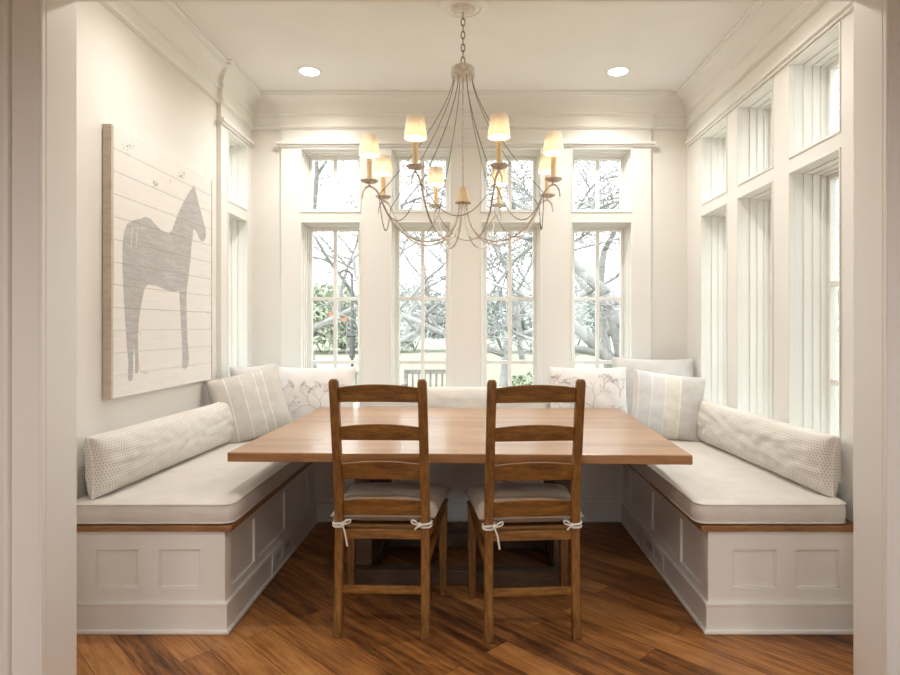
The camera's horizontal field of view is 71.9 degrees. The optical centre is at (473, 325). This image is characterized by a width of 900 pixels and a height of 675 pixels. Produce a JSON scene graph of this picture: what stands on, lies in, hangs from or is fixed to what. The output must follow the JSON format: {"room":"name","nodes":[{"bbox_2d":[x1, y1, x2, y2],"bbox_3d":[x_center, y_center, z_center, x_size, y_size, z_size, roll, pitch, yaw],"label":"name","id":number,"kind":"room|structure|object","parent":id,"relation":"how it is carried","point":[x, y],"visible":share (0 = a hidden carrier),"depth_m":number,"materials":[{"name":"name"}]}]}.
{"room":"dining room","nodes":[
{"label":"dining room","id":0,"kind":"room"},
{"bbox_2d":[0,0,2,644],"bbox_3d":[0.000,-0.250,2.203,8.400,3.300,0.135,0,0,0],"label":"wall","id":1,"kind":"structure","parent":0,"point":[1,1],"depth_m":2.13,"materials":[{"name":"beige paint"}]},
{"bbox_2d":[0,645,2,674],"bbox_3d":[0.000,1.198,2.126,8.400,0.205,0.018,0,0,0],"label":"baseboard","id":2,"kind":"structure","parent":1,"relation":"attached to","point":[1,646],"depth_m":2.12,"materials":[{"name":"white paint"}]},
{"bbox_2d":[3,0,44,674],"bbox_3d":[-1.525,-0.010,2.112,0.130,2.620,0.046,0,0,0],"label":"trim","id":3,"kind":"structure","parent":1,"relation":"attached to","point":[23,20],"depth_m":2.10,"materials":[{"name":"white paint"}]},
{"bbox_2d":[99,1,827,129],"bbox_3d":[-0.050,-1.621,3.502,3.370,0.251,2.485,0,0,0],"label":"trim","id":4,"kind":"structure","parent":1,"relation":"attached to","point":[164,26],"depth_m":4.60,"materials":[{"name":"white paint"}]},
{"bbox_2d":[45,0,882,674],"bbox_3d":[-0.033,0.044,2.197,2.894,2.512,0.165,0,0,0],"label":"trim","id":5,"kind":"structure","parent":1,"relation":"attached to","point":[60,15],"depth_m":2.19,"materials":[{"name":"white paint"}]},
{"bbox_2d":[883,0,899,674],"bbox_3d":[1.459,-0.010,2.112,0.130,2.620,0.046,0,0,0],"label":"trim","id":6,"kind":"structure","parent":1,"relation":"attached to","point":[891,8],"depth_m":2.10,"materials":[{"name":"white paint"}]},
{"bbox_2d":[77,1,216,498],"bbox_3d":[-1.850,-0.223,3.428,0.240,3.045,2.625,0,0,0],"label":"wall","id":7,"kind":"structure","parent":0,"point":[123,82],"depth_m":2.98,"materials":[{"name":"beige paint"}]},
{"bbox_2d":[103,124,211,398],"bbox_3d":[-1.708,-0.300,3.442,0.041,1.284,1.115,0,0,0],"label":"wall art","id":8,"kind":"object","parent":7,"relation":"attached to","point":[157,209],"visible":1,"depth_m":3.25,"materials":[{"name":"grey paint"}]},
{"bbox_2d":[217,104,251,378],"bbox_3d":[-1.715,-0.223,4.455,0.030,3.045,0.570,0,0,0],"label":"trim","id":9,"kind":"structure","parent":7,"relation":"attached to","point":[223,205],"depth_m":4.21,"materials":[{"name":"white paint"}]},
{"bbox_2d":[219,117,254,146],"bbox_3d":[-1.684,-1.378,4.429,0.032,0.036,0.582,0,0,0],"label":"trim","id":10,"kind":"structure","parent":7,"relation":"attached to","point":[223,120],"depth_m":4.38,"materials":[{"name":"white paint"}]},
{"bbox_2d":[227,130,247,376],"bbox_3d":[-1.812,-0.328,4.460,0.236,2.055,0.370,0,0,0],"label":"window","id":11,"kind":"structure","parent":7,"relation":"in","point":[237,150],"depth_m":4.63,"materials":[{"name":"white paint"}]},
{"bbox_2d":[174,1,754,91],"bbox_3d":[-0.050,-1.845,3.598,3.840,0.200,2.765,0,0,0],"label":"ceiling","id":12,"kind":"structure","parent":0,"point":[355,45],"depth_m":3.80,"materials":[{"name":"paint"}]},
{"bbox_2d":[296,66,321,76],"bbox_3d":[-1.128,-1.743,4.250,0.172,0.004,0.172,0,0,0],"label":"recessed light","id":13,"kind":"object","parent":12,"relation":"in","point":[308,71],"visible":1,"depth_m":4.24,"materials":[{"name":"white paint"}]},
{"bbox_2d":[438,1,487,18],"bbox_3d":[-0.060,-1.736,3.380,0.272,0.017,0.272,0,0,0],"label":"ceiling medallion","id":14,"kind":"object","parent":12,"relation":"attached to","point":[444,7],"visible":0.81,"depth_m":3.38,"materials":[{"name":"white paint"}]},
{"bbox_2d":[359,3,563,248],"bbox_3d":[-0.060,-1.087,3.380,1.097,1.280,1.097,0,0,0],"label":"chandelier","id":15,"kind":"object","parent":14,"relation":"hanging from","point":[415,128],"visible":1,"depth_m":3.30,"materials":[{"name":"metal"}]},
{"bbox_2d":[605,66,630,76],"bbox_3d":[0.987,-1.743,4.250,0.172,0.004,0.172,0,0,0],"label":"recessed light","id":16,"kind":"object","parent":12,"relation":"in","point":[618,71],"visible":1,"depth_m":4.24,"materials":[{"name":"white paint"}]},
{"bbox_2d":[77,522,852,674],"bbox_3d":[0.000,1.400,-0.010,8.400,0.200,9.980,0,0,0],"label":"floor","id":17,"kind":"structure","parent":0,"point":[633,623],"depth_m":2.58,"materials":[{"name":"brown wood"}]},
{"bbox_2d":[77,462,317,634],"bbox_3d":[-1.376,1.071,3.658,0.708,0.458,2.104,0,0,0],"label":"bench","id":18,"kind":"object","parent":17,"relation":"on","point":[133,579],"visible":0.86,"depth_m":2.63,"materials":[{"name":"white paint"}]},
{"bbox_2d":[77,440,307,523],"bbox_3d":[-1.370,0.786,3.659,0.710,0.110,2.096,0,0,0],"label":"bench cushion","id":19,"kind":"object","parent":18,"relation":"on","point":[203,488],"visible":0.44,"depth_m":2.76,"materials":[{"name":"fabric"}]},
{"bbox_2d":[84,402,232,499],"bbox_3d":[-1.612,0.608,3.325,0.185,0.269,1.361,0,0,3],"label":"bolster pillow","id":20,"kind":"object","parent":19,"relation":"on","point":[115,459],"visible":0.93,"depth_m":2.98,"materials":[{"name":"fabric"}]},
{"bbox_2d":[204,364,291,442],"bbox_3d":[-1.453,0.519,4.027,0.552,0.532,0.235,0,0,-27],"label":"pillow","id":21,"kind":"object","parent":19,"relation":"on","point":[256,401],"visible":0.8,"depth_m":3.96,"materials":[{"name":"beige fabric"}]},
{"bbox_2d":[229,362,278,375],"bbox_3d":[-1.470,0.506,4.391,0.265,0.465,0.588,0,0,12],"label":"pillow","id":22,"kind":"object","parent":19,"relation":"on","point":[234,371],"visible":0.11,"depth_m":4.21,"materials":[{"name":"grey fabric"}]},
{"bbox_2d":[278,366,355,421],"bbox_3d":[-1.138,0.521,4.438,0.573,0.454,0.234,0,0,-6],"label":"pillow","id":23,"kind":"object","parent":19,"relation":"on","point":[305,390],"visible":0.54,"depth_m":4.39,"materials":[{"name":"white fabric"}]},
{"bbox_2d":[272,532,292,571],"bbox_3d":[-1.042,1.225,3.380,0.007,0.094,0.360,0,0,0],"label":"vent","id":24,"kind":"object","parent":18,"relation":"attached to","point":[282,549],"depth_m":3.36,"materials":[{"name":"metal"}]},
{"bbox_2d":[328,379,447,639],"bbox_3d":[-0.379,0.757,2.758,0.489,1.086,0.554,0,0,2],"label":"dining chair","id":25,"kind":"object","parent":17,"relation":"on","point":[357,529],"visible":0.92,"depth_m":2.58,"materials":[{"name":"brown wood"}]},
{"bbox_2d":[330,482,450,546],"bbox_3d":[-0.378,0.831,2.811,0.509,0.169,0.494,0,0,2],"label":"cushion","id":26,"kind":"object","parent":25,"relation":"on","point":[401,490],"visible":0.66,"depth_m":2.77,"materials":[{"name":"beige fabric"}]},
{"bbox_2d":[227,407,692,586],"bbox_3d":[-0.050,0.931,3.500,2.050,0.738,1.550,0,0,2],"label":"dining table","id":27,"kind":"object","parent":17,"relation":"on","point":[455,435],"visible":0.62,"depth_m":3.11,"materials":[{"name":"brown wood"}]},
{"bbox_2d":[315,462,622,521],"bbox_3d":[-0.032,1.071,4.405,2.051,0.458,0.609,0,0,0],"label":"bench","id":28,"kind":"object","parent":17,"relation":"on","point":[601,484],"visible":0.3,"depth_m":4.12,"materials":[{"name":"white paint"}]},
{"bbox_3d":[-0.039,0.786,4.407,1.960,0.109,0.601,0,0,0],"label":"bench cushion","id":29,"kind":"object","parent":28,"relation":"on","visible":0},
{"bbox_2d":[360,402,417,406],"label":"bolster pillow","id":30,"kind":"object","parent":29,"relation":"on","point":[362,404],"depth_m":4.47,"materials":[{"name":"fabric"}]},
{"bbox_2d":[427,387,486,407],"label":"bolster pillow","id":31,"kind":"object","parent":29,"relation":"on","point":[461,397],"depth_m":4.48,"materials":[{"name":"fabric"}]},
{"bbox_2d":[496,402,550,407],"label":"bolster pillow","id":32,"kind":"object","parent":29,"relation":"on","point":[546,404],"depth_m":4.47,"materials":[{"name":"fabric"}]},
{"bbox_2d":[548,367,627,412],"bbox_3d":[0.819,0.524,4.438,0.566,0.456,0.224,0,0,4],"label":"pillow","id":33,"kind":"object","parent":29,"relation":"on","point":[605,387],"visible":0.64,"depth_m":4.40,"materials":[{"name":"white fabric"}]},
{"bbox_2d":[467,379,585,643],"bbox_3d":[0.230,0.757,2.738,0.489,1.086,0.554,0,0,-5],"label":"dining chair","id":34,"kind":"object","parent":17,"relation":"on","point":[523,471],"visible":0.92,"depth_m":2.55,"materials":[{"name":"brown wood"}]},
{"bbox_2d":[464,483,583,549],"bbox_3d":[0.226,0.831,2.791,0.509,0.169,0.494,0,0,-4],"label":"cushion","id":35,"kind":"object","parent":34,"relation":"on","point":[520,491],"visible":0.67,"depth_m":2.75,"materials":[{"name":"beige fabric"}]},
{"bbox_2d":[620,464,852,634],"bbox_3d":[1.294,1.071,3.658,0.671,0.458,2.104,0,0,0],"label":"bench","id":36,"kind":"object","parent":17,"relation":"on","point":[731,579],"visible":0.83,"depth_m":2.63,"materials":[{"name":"white paint"}]},
{"bbox_2d":[644,532,663,571],"bbox_3d":[0.979,1.225,3.380,0.007,0.094,0.360,0,0,0],"label":"vent","id":37,"kind":"object","parent":36,"relation":"attached to","point":[653,549],"depth_m":3.36,"materials":[{"name":"metal"}]},
{"bbox_2d":[630,439,845,523],"bbox_3d":[1.264,0.785,3.659,0.656,0.112,2.096,0,0,0],"label":"bench cushion","id":38,"kind":"object","parent":36,"relation":"on","point":[720,486],"visible":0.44,"depth_m":2.77,"materials":[{"name":"fabric"}]},
{"bbox_2d":[611,357,693,414],"bbox_3d":[1.312,0.487,4.523,0.609,0.519,0.228,0,0,5],"label":"pillow","id":39,"kind":"object","parent":38,"relation":"on","point":[676,367],"visible":0.31,"depth_m":4.50,"materials":[{"name":"grey fabric"}]},
{"bbox_2d":[631,369,705,441],"bbox_3d":[1.268,0.526,4.064,0.513,0.474,0.238,0,0,9],"label":"pillow","id":40,"kind":"object","parent":38,"relation":"on","point":[668,405],"visible":0.76,"depth_m":3.99,"materials":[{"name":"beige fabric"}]},
{"bbox_2d":[697,399,841,497],"bbox_3d":[1.522,0.610,3.351,0.185,0.271,1.364,0,0,-3],"label":"bolster pillow","id":41,"kind":"object","parent":38,"relation":"on","point":[809,458],"visible":1,"depth_m":3.01,"materials":[{"name":"fabric"}]},
{"bbox_2d":[252,130,686,366],"bbox_3d":[-0.050,-0.223,4.860,3.840,3.045,0.240,0,0,0],"label":"wall","id":42,"kind":"structure","parent":0,"point":[669,153],"depth_m":4.74,"materials":[{"name":"beige paint"}]},
{"bbox_2d":[300,148,360,406],"bbox_3d":[-1.090,-0.328,4.807,0.464,2.055,0.206,0,0,0],"label":"window","id":43,"kind":"structure","parent":42,"relation":"in","point":[307,155],"depth_m":4.85,"materials":[{"name":"white paint"}]},
{"bbox_2d":[390,148,450,386],"bbox_3d":[-0.403,-0.328,4.807,0.464,2.055,0.206,0,0,0],"label":"window","id":44,"kind":"structure","parent":42,"relation":"in","point":[397,155],"depth_m":4.84,"materials":[{"name":"white paint"}]},
{"bbox_2d":[281,129,650,386],"bbox_3d":[-0.060,-0.223,4.725,2.811,3.045,0.030,0,0,0],"label":"trim","id":45,"kind":"structure","parent":42,"relation":"attached to","point":[556,229],"depth_m":4.71,"materials":[{"name":"white paint"}]},
{"bbox_2d":[276,141,655,146],"bbox_3d":[-0.060,-1.378,4.694,2.875,0.036,0.032,0,0,0],"label":"trim","id":46,"kind":"structure","parent":42,"relation":"attached to","point":[279,143],"depth_m":4.68,"materials":[{"name":"white paint"}]},
{"bbox_2d":[481,148,541,386],"bbox_3d":[0.282,-0.328,4.807,0.464,2.055,0.206,0,0,0],"label":"window","id":47,"kind":"structure","parent":42,"relation":"in","point":[521,154],"depth_m":4.85,"materials":[{"name":"white paint"}]},
{"bbox_2d":[571,148,631,367],"bbox_3d":[0.970,-0.328,4.807,0.464,2.055,0.206,0,0,0],"label":"window","id":48,"kind":"structure","parent":42,"relation":"in","point":[624,155],"depth_m":4.84,"materials":[{"name":"white paint"}]},
{"bbox_2d":[687,1,852,521],"bbox_3d":[1.750,-0.223,3.428,0.240,3.045,2.625,0,0,0],"label":"window frame","id":49,"kind":"structure","parent":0,"point":[782,165],"depth_m":3.30,"materials":[{"name":"white paint"}]},
{"bbox_2d":[701,116,726,405],"bbox_3d":[1.742,-0.328,4.215,0.236,2.055,0.454,0,0,0],"label":"window","id":50,"kind":"structure","parent":49,"relation":"in","point":[714,141],"depth_m":4.43,"materials":[{"name":"white paint"}]},
{"bbox_2d":[737,77,772,418],"bbox_3d":[1.742,-0.328,3.605,0.236,2.055,0.454,0,0,0],"label":"window","id":51,"kind":"structure","parent":49,"relation":"in","point":[754,114],"depth_m":3.82,"materials":[{"name":"white paint"}]},
{"bbox_2d":[685,1,852,145],"bbox_3d":[1.614,-1.378,3.485,0.032,0.036,2.410,0,0,0],"label":"trim","id":52,"kind":"structure","parent":49,"relation":"attached to","point":[845,8],"depth_m":3.25,"materials":[{"name":"white paint"}]},
{"bbox_2d":[788,21,840,483],"bbox_3d":[1.742,-0.328,2.980,0.236,2.055,0.454,0,0,0],"label":"window","id":53,"kind":"structure","parent":49,"relation":"in","point":[813,283],"depth_m":3.19,"materials":[{"name":"white paint"}]},
{"label":"outside","id":54,"kind":"structure","parent":0,"visible":0},
{"bbox_2d":[317,295,838,338],"bbox_3d":[0.000,-1.631,116.000,280.000,8.762,48.000,0,0,0],"label":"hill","id":55,"kind":"structure","parent":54,"point":[505,295],"depth_m":96.33,"materials":[{"name":"plant"}]},
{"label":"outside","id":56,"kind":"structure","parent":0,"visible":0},
{"bbox_2d":[313,337,838,436],"bbox_3d":[0.000,1.736,25.000,180.000,0.397,170.000,0,0,0],"label":"lawn","id":57,"kind":"structure","parent":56,"point":[493,370],"depth_m":30.69,"materials":[{"name":"green plant"}]},
{"bbox_2d":[313,283,332,340],"bbox_3d":[-11.881,-0.875,42.991,5.501,5.283,5.210,0,0,26],"label":"bush","id":58,"kind":"object","parent":57,"relation":"on","point":[316,312],"visible":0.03,"depth_m":41.64,"materials":[{"name":"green plant"}]},
{"bbox_2d":[313,281,357,352],"bbox_3d":[-9.642,-0.325,39.967,7.597,5.180,7.650,0,0,0],"label":"bush","id":59,"kind":"object","parent":57,"relation":"on","point":[324,293],"visible":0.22,"depth_m":37.73,"materials":[{"name":"green plant"}]},
{"bbox_2d":[328,311,347,354],"bbox_3d":[-7.900,0.600,36.045,1.100,2.900,0.090,0,0,0],"label":"fence panel","id":60,"kind":"object","parent":57,"relation":"on","point":[344,318],"visible":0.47,"depth_m":36.03,"materials":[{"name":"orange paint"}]},
{"bbox_2d":[339,269,355,366],"bbox_3d":[-2.961,0.210,14.500,0.422,3.079,0.200,0,0,0],"label":"pole","id":61,"kind":"object","parent":57,"relation":"on","point":[351,335],"visible":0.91,"depth_m":14.47,"materials":[{"name":"grey metal"}]},
{"bbox_2d":[328,304,417,349],"bbox_3d":[-6.693,-0.024,41.111,6.033,4.587,5.983,0,0,0],"label":"bush","id":62,"kind":"object","parent":57,"relation":"on","point":[402,322],"visible":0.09,"depth_m":39.54,"materials":[{"name":"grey plant"}]},
{"bbox_2d":[400,280,445,350],"bbox_3d":[-4.207,-0.769,43.986,6.574,5.078,6.278,0,0,-30],"label":"bush","id":63,"kind":"object","parent":57,"relation":"on","point":[438,308],"visible":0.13,"depth_m":42.43,"materials":[{"name":"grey plant"}]},
{"bbox_2d":[313,161,584,367],"bbox_3d":[-5.416,-3.649,17.532,14.433,11.163,12.602,0,0,38],"label":"bare tree","id":64,"kind":"object","parent":57,"relation":"on","point":[317,171],"visible":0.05,"depth_m":16.39,"materials":[{"name":"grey plant"}]},
{"bbox_2d":[313,162,591,359],"bbox_3d":[-0.451,-2.877,26.250,10.802,9.568,12.372,0,0,-32],"label":"bare tree","id":65,"kind":"object","parent":57,"relation":"on","point":[426,294],"visible":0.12,"depth_m":27.19,"materials":[{"name":"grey plant"}]},
{"bbox_2d":[313,161,619,386],"bbox_3d":[1.394,-2.106,13.758,10.310,7.973,9.001,0,0,-5],"label":"bare tree","id":66,"kind":"object","parent":57,"relation":"on","point":[504,367],"visible":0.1,"depth_m":13.54,"materials":[{"name":"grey plant"}]},
{"bbox_2d":[313,161,619,358],"bbox_3d":[-2.649,-2.106,16.098,9.001,7.973,10.310,0,0,-35],"label":"bare tree","id":67,"kind":"object","parent":57,"relation":"on","point":[417,330],"visible":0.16,"depth_m":14.73,"materials":[{"name":"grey plant"}]},
{"bbox_2d":[487,286,531,349],"bbox_3d":[1.868,-0.478,41.965,6.473,4.492,6.584,0,0,0],"label":"bush","id":68,"kind":"object","parent":57,"relation":"on","point":[498,309],"visible":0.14,"depth_m":40.02,"materials":[{"name":"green plant"}]},
{"bbox_2d":[400,161,619,343],"bbox_3d":[2.411,-3.263,18.872,11.702,10.365,13.402,0,0,2],"label":"bare tree","id":69,"kind":"object","parent":57,"relation":"on","point":[617,169],"visible":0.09,"depth_m":19.98,"materials":[{"name":"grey plant"}]},
{"bbox_2d":[400,174,619,359],"bbox_3d":[1.375,-2.877,29.732,12.372,9.568,10.802,0,0,-2],"label":"bare tree","id":70,"kind":"object","parent":57,"relation":"on","point":[521,357],"visible":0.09,"depth_m":29.71,"materials":[{"name":"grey plant"}]},
{"bbox_2d":[503,371,531,386],"bbox_3d":[1.374,1.364,13.006,1.596,0.828,1.631,0,0,0],"label":"bush","id":71,"kind":"object","parent":57,"relation":"on","point":[525,380],"visible":0.13,"depth_m":12.90,"materials":[{"name":"green plant"}]},
{"bbox_2d":[520,282,611,344],"bbox_3d":[6.601,-0.732,40.007,7.521,5.011,7.020,0,0,29],"label":"bush","id":72,"kind":"object","parent":57,"relation":"on","point":[529,326],"visible":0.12,"depth_m":38.32,"materials":[{"name":"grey plant"}]},
{"bbox_2d":[346,161,838,367],"bbox_3d":[3.043,-3.456,18.789,13.918,10.764,12.152,0,0,26],"label":"bare tree","id":73,"kind":"object","parent":57,"relation":"on","point":[605,333],"visible":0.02,"depth_m":18.32,"materials":[{"name":"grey plant"}]},
{"bbox_2d":[400,161,838,367],"bbox_3d":[2.090,-1.835,9.093,7.625,7.472,6.559,0,0,27],"label":"bare tree","id":74,"kind":"object","parent":57,"relation":"on","point":[611,310],"visible":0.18,"depth_m":9.53,"materials":[{"name":"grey plant"}]},
{"bbox_2d":[575,161,838,342],"bbox_3d":[5.008,-2.492,15.111,9.901,8.771,11.341,0,0,36],"label":"bare tree","id":75,"kind":"object","parent":57,"relation":"on","point":[613,248],"visible":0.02,"depth_m":16.69,"materials":[{"name":"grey plant"}]},
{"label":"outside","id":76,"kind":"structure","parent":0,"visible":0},
{"bbox_3d":[-0.800,1.745,10.300,3.600,0.110,3.800,0,0,0],"label":"ground","id":77,"kind":"structure","parent":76,"visible":0},
{"bbox_2d":[355,371,402,385],"bbox_3d":[-1.906,1.250,10.914,1.210,0.880,0.510,0,0,-25],"label":"garden bench","id":78,"kind":"object","parent":77,"relation":"on","point":[356,373],"visible":0.03,"depth_m":11.06,"materials":[{"name":"white wood"}]},
{"bbox_2d":[401,369,445,386],"bbox_3d":[-0.700,1.250,11.315,1.210,0.880,0.510,0,0,0],"label":"garden bench","id":79,"kind":"object","parent":77,"relation":"on","point":[430,372],"visible":0.29,"depth_m":11.53,"materials":[{"name":"white wood"}]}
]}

